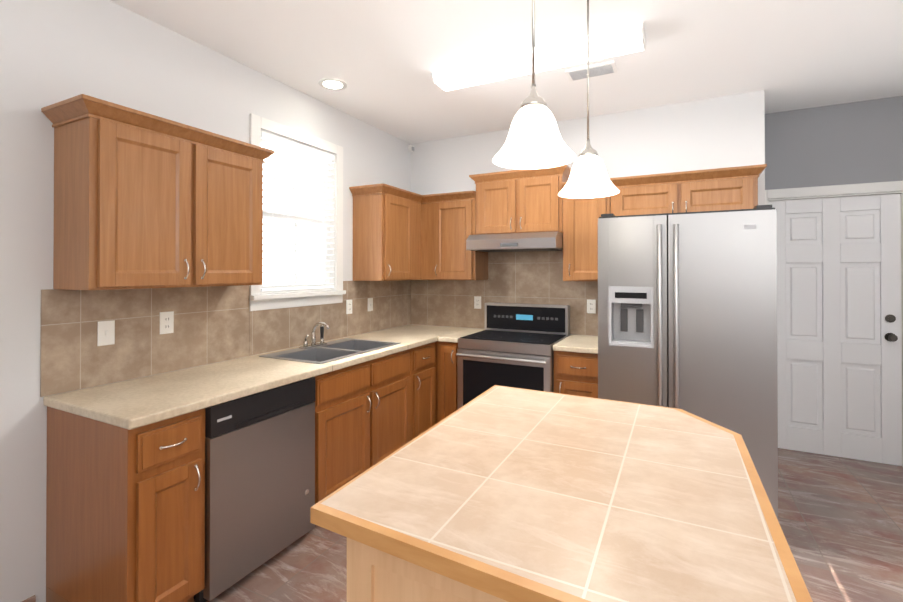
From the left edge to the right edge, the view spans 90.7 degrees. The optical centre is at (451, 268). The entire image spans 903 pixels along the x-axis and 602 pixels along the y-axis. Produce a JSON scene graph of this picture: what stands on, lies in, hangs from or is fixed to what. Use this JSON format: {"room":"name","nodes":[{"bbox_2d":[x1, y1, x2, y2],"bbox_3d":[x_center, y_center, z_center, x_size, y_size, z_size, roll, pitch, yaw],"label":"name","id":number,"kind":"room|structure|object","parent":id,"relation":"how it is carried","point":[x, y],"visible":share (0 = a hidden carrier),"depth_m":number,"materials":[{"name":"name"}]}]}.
{"room":"kitchen","nodes":[
{"label":"kitchen","id":0,"kind":"room"},
{"bbox_2d":[0,0,902,601],"bbox_3d":[0.412,0.084,1.312,4.640,2.750,6.410,0,0,27],"label":"wall","id":1,"kind":"structure","parent":0,"point":[62,50],"depth_m":2.48,"materials":[{"name":"white paint"}]},
{"bbox_2d":[22,595,35,601],"bbox_3d":[-2.347,1.413,0.720,0.011,0.085,2.605,0,0,27],"label":"baseboard","id":2,"kind":"structure","parent":1,"relation":"attached to","point":[32,599],"depth_m":1.87,"materials":[{"name":"brown wood"}]},
{"bbox_2d":[41,94,273,289],"bbox_3d":[-1.386,-0.298,2.240,0.349,0.775,0.935,0,0,27],"label":"upper cabinet","id":3,"kind":"object","parent":1,"relation":"attached to","point":[143,200],"visible":1,"depth_m":2.00,"materials":[{"name":"brown wood"}]},
{"bbox_2d":[40,280,410,396],"bbox_3d":[-1.082,0.325,3.215,0.008,0.458,2.949,0,0,27],"label":"backsplash","id":4,"kind":"structure","parent":1,"relation":"attached to","point":[214,324],"depth_m":2.42,"materials":[{"name":"tile"}]},
{"bbox_2d":[97,320,114,345],"bbox_3d":[-1.632,0.304,2.110,0.012,0.115,0.070,0,0,27],"label":"light switch","id":5,"kind":"object","parent":4,"relation":"attached to","point":[106,333],"visible":1,"depth_m":2.11,"materials":[{"name":"white plastic"}]},
{"bbox_2d":[160,311,173,333],"bbox_3d":[-1.507,0.285,2.361,0.007,0.115,0.070,0,0,27],"label":"electrical outlet","id":6,"kind":"object","parent":4,"relation":"attached to","point":[166,322],"visible":1,"depth_m":2.36,"materials":[{"name":"white plastic"}]},
{"bbox_2d":[346,300,351,313],"bbox_3d":[-0.840,0.313,3.670,0.007,0.115,0.070,0,0,27],"label":"electrical outlet","id":7,"kind":"object","parent":4,"relation":"attached to","point":[348,306],"visible":1,"depth_m":3.66,"materials":[{"name":"white plastic"}]},
{"bbox_2d":[368,298,372,310],"bbox_3d":[-0.711,0.314,3.919,0.012,0.115,0.070,0,0,27],"label":"electrical outlet","id":8,"kind":"object","parent":4,"relation":"attached to","point":[370,304],"visible":1,"depth_m":3.92,"materials":[{"name":"white plastic"}]},
{"bbox_2d":[249,113,345,310],"bbox_3d":[-1.110,-0.357,3.228,0.150,1.255,0.870,0,0,27],"label":"window","id":9,"kind":"structure","parent":1,"relation":"in","point":[277,299],"depth_m":3.28,"materials":[{"name":"white"}]},
{"bbox_2d":[261,132,333,290],"bbox_3d":[-1.097,-0.372,3.222,0.044,1.041,0.680,0,0,27],"label":"window blind","id":10,"kind":"object","parent":9,"relation":"attached to","point":[289,144],"visible":0.83,"depth_m":3.19,"materials":[{"name":"white plastic"}]},
{"bbox_2d":[349,183,424,280],"bbox_3d":[-0.470,-0.287,4.027,0.360,0.774,0.948,0,0,27],"label":"upper cabinet","id":11,"kind":"object","parent":1,"relation":"attached to","point":[400,234],"depth_m":3.70,"materials":[{"name":"brown wood"}]},
{"bbox_2d":[408,145,413,151],"bbox_3d":[-0.404,-1.212,4.500,0.056,0.060,0.058,0,0,27],"label":"smoke detector","id":12,"kind":"object","parent":1,"relation":"attached to","point":[410,148],"visible":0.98,"depth_m":4.48,"materials":[{"name":"white plastic"}]},
{"bbox_2d":[425,191,487,279],"bbox_3d":[0.045,-0.287,4.101,0.489,0.774,0.348,0,0,27],"label":"upper cabinet","id":13,"kind":"object","parent":1,"relation":"attached to","point":[450,218],"depth_m":3.98,"materials":[{"name":"brown wood"}]},
{"bbox_2d":[411,251,597,335],"bbox_3d":[0.468,0.137,4.077,1.970,0.845,0.008,0,0,27],"label":"backsplash","id":14,"kind":"structure","parent":1,"relation":"attached to","point":[530,277],"depth_m":4.05,"materials":[{"name":"tile"}]},
{"bbox_2d":[474,296,480,308],"bbox_3d":[0.246,0.316,4.180,0.070,0.115,0.007,0,0,27],"label":"electrical outlet","id":15,"kind":"object","parent":14,"relation":"attached to","point":[477,302],"visible":1,"depth_m":4.18,"materials":[{"name":"white plastic"}]},
{"bbox_2d":[587,299,595,313],"bbox_3d":[1.163,0.313,3.713,0.070,0.115,0.007,0,0,27],"label":"electrical outlet","id":16,"kind":"object","parent":14,"relation":"attached to","point":[591,306],"visible":1,"depth_m":3.71,"materials":[{"name":"white plastic"}]},
{"bbox_2d":[469,165,571,234],"bbox_3d":[0.601,-0.551,3.820,0.840,0.525,0.349,0,0,27],"label":"upper cabinet","id":17,"kind":"object","parent":1,"relation":"attached to","point":[522,201],"visible":1,"depth_m":3.68,"materials":[{"name":"brown wood"}]},
{"bbox_2d":[466,231,562,251],"bbox_3d":[0.565,-0.219,3.747,0.747,0.132,0.492,0,0,27],"label":"range hood","id":18,"kind":"object","parent":17,"relation":"attached to","point":[531,241],"visible":0.94,"depth_m":3.54,"materials":[{"name":"silver metal"}]},
{"bbox_2d":[562,182,610,280],"bbox_3d":[1.098,-0.290,3.565,0.357,0.775,0.349,0,0,27],"label":"upper cabinet","id":19,"kind":"object","parent":1,"relation":"attached to","point":[580,238],"visible":0.58,"depth_m":3.46,"materials":[{"name":"brown wood"}]},
{"bbox_2d":[610,164,766,219],"bbox_3d":[1.692,-0.522,3.264,0.971,0.315,0.349,0,0,27],"label":"upper cabinet","id":20,"kind":"object","parent":1,"relation":"attached to","point":[729,188],"visible":0.71,"depth_m":3.12,"materials":[{"name":"brown wood"}]},
{"bbox_2d":[765,181,902,466],"bbox_3d":[2.991,0.412,3.516,0.990,2.120,0.138,0,0,27],"label":"door frame","id":21,"kind":"structure","parent":1,"relation":"attached to","point":[864,189],"depth_m":3.41,"materials":[{"name":"white wood"}]},
{"bbox_2d":[769,194,901,465],"bbox_3d":[2.973,0.452,3.479,0.812,2.023,0.101,0,0,27],"label":"door","id":22,"kind":"structure","parent":1,"relation":"in","point":[839,340],"depth_m":3.47,"materials":[{"name":"white paint"}]},
{"bbox_2d":[109,0,902,143],"bbox_3d":[0.412,-1.341,1.320,4.640,0.100,6.410,0,0,27],"label":"ceiling","id":23,"kind":"structure","parent":0,"point":[382,59],"depth_m":2.61,"materials":[{"name":"white paint"}]},
{"bbox_2d":[319,78,346,90],"bbox_3d":[-0.821,-1.276,3.086,0.190,0.007,0.190,0,0,27],"label":"recessed light","id":24,"kind":"object","parent":23,"relation":"in","point":[330,83],"visible":0.98,"depth_m":3.08,"materials":[{"name":"white"}]},
{"bbox_2d":[492,0,575,168],"bbox_3d":[0.263,-0.819,1.432,0.264,0.942,0.264,0,0,27],"label":"pendant light","id":25,"kind":"object","parent":23,"relation":"hanging from","point":[534,140],"visible":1,"depth_m":1.39,"materials":[{"name":"white glass"}]},
{"bbox_2d":[431,22,645,91],"bbox_3d":[0.482,-1.250,2.703,1.270,0.064,0.210,0,0,27],"label":"fluorescent ceiling light","id":26,"kind":"object","parent":23,"relation":"attached to","point":[618,41],"visible":1,"depth_m":2.61,"materials":[{"name":"white plastic"}]},
{"bbox_2d":[558,0,619,198],"bbox_3d":[0.611,-0.811,1.995,0.264,0.952,0.264,0,0,27],"label":"pendant light","id":27,"kind":"object","parent":23,"relation":"hanging from","point":[588,177],"visible":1,"depth_m":1.95,"materials":[{"name":"white glass"}]},
{"bbox_2d":[565,61,616,80],"bbox_3d":[0.904,-1.273,2.881,0.300,0.015,0.160,0,0,27],"label":"ceiling vent","id":28,"kind":"object","parent":23,"relation":"in","point":[599,69],"visible":1,"depth_m":2.86,"materials":[{"name":"white metal"}]},
{"bbox_2d":[194,448,902,601],"bbox_3d":[0.684,1.512,1.838,4.640,0.100,7.610,0,0,27],"label":"floor","id":29,"kind":"structure","parent":0,"point":[840,520],"depth_m":2.37,"materials":[{"name":"wood"}]},
{"bbox_2d":[46,406,204,601],"bbox_3d":[-1.374,1.025,1.898,0.674,0.875,0.302,0,0,27],"label":"base cabinet","id":30,"kind":"object","parent":29,"relation":"on","point":[125,515],"visible":0.96,"depth_m":1.76,"materials":[{"name":"brown wood"}]},
{"bbox_2d":[194,377,314,601],"bbox_3d":[-1.169,1.029,2.313,0.649,0.872,0.614,0,0,27],"label":"dishwasher","id":31,"kind":"object","parent":29,"relation":"on","point":[259,474],"visible":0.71,"depth_m":2.10,"materials":[{"name":"grey metal"}]},
{"bbox_2d":[315,349,410,503],"bbox_3d":[-0.793,1.032,3.039,0.674,0.875,1.012,0,0,27],"label":"base cabinet","id":32,"kind":"object","parent":29,"relation":"on","point":[362,417],"visible":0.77,"depth_m":2.80,"materials":[{"name":"brown wood"}]},
{"bbox_2d":[43,324,459,429],"bbox_3d":[-0.788,0.574,3.068,0.660,0.038,2.940,0,0,27],"label":"countertop","id":33,"kind":"structure","parent":32,"relation":"on","point":[135,403],"depth_m":2.12,"materials":[{"name":"stone"}]},
{"bbox_2d":[299,322,329,348],"bbox_3d":[-0.922,0.460,3.128,0.173,0.177,0.220,0,0,27],"label":"faucet","id":34,"kind":"object","parent":33,"relation":"on","point":[313,341],"visible":1,"depth_m":3.14,"materials":[{"name":"silver metal"}]},
{"bbox_2d":[259,338,399,363],"bbox_3d":[-0.794,0.636,3.062,0.510,0.175,0.840,0,0,27],"label":"sink","id":35,"kind":"object","parent":33,"relation":"in","point":[338,349],"visible":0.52,"depth_m":3.07,"materials":[{"name":"silver metal"}]},
{"bbox_2d":[410,342,434,439],"bbox_3d":[-0.477,1.035,3.661,0.674,0.875,0.377,0,0,27],"label":"base cabinet","id":36,"kind":"object","parent":29,"relation":"on","point":[422,366],"visible":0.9,"depth_m":3.50,"materials":[{"name":"brown wood"}]},
{"bbox_2d":[435,328,484,342],"bbox_3d":[0.109,0.578,3.891,0.192,0.038,0.660,0,0,27],"label":"countertop","id":37,"kind":"structure","parent":36,"relation":"on","point":[455,333],"depth_m":3.79,"materials":[{"name":"stone"}]},
{"bbox_2d":[435,342,435,423],"bbox_3d":[-0.276,1.038,4.112,0.622,0.875,0.603,0,0,27],"label":"base cabinet","id":38,"kind":"object","parent":29,"relation":"on","point":[435,382],"depth_m":3.71,"materials":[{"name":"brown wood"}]},
{"bbox_2d":[436,341,458,423],"bbox_3d":[0.096,1.037,3.899,0.223,0.875,0.649,0,0,27],"label":"base cabinet","id":39,"kind":"object","parent":29,"relation":"on","point":[446,380],"visible":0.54,"depth_m":3.65,"materials":[{"name":"brown wood"}]},
{"bbox_2d":[456,302,569,409],"bbox_3d":[0.512,0.890,3.636,0.747,1.165,0.708,0,0,27],"label":"range","id":40,"kind":"object","parent":29,"relation":"on","point":[511,344],"visible":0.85,"depth_m":3.48,"materials":[{"name":"grey metal"}]},
{"bbox_2d":[310,385,812,601],"bbox_3d":[0.345,0.997,1.301,0.950,0.926,1.229,0,0,27],"label":"kitchen island","id":41,"kind":"object","parent":29,"relation":"on","point":[496,493],"visible":1,"depth_m":0.99,"materials":[{"name":"tile"}]},
{"bbox_2d":[554,351,597,397],"bbox_3d":[1.032,1.034,3.423,0.362,0.875,0.649,0,0,27],"label":"base cabinet","id":42,"kind":"object","parent":29,"relation":"on","point":[576,373],"visible":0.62,"depth_m":3.18,"materials":[{"name":"brown wood"}]},
{"bbox_2d":[553,335,597,353],"bbox_3d":[1.036,0.576,3.434,0.364,0.038,0.633,0,0,27],"label":"countertop","id":43,"kind":"structure","parent":42,"relation":"on","point":[572,343],"depth_m":3.27,"materials":[{"name":"stone"}]},
{"bbox_2d":[598,205,777,518],"bbox_3d":[1.507,0.564,2.938,0.910,1.810,0.993,0,0,27],"label":"refrigerator","id":44,"kind":"object","parent":29,"relation":"on","point":[687,311],"visible":0.67,"depth_m":2.51,"materials":[{"name":"grey metal"}]}
]}

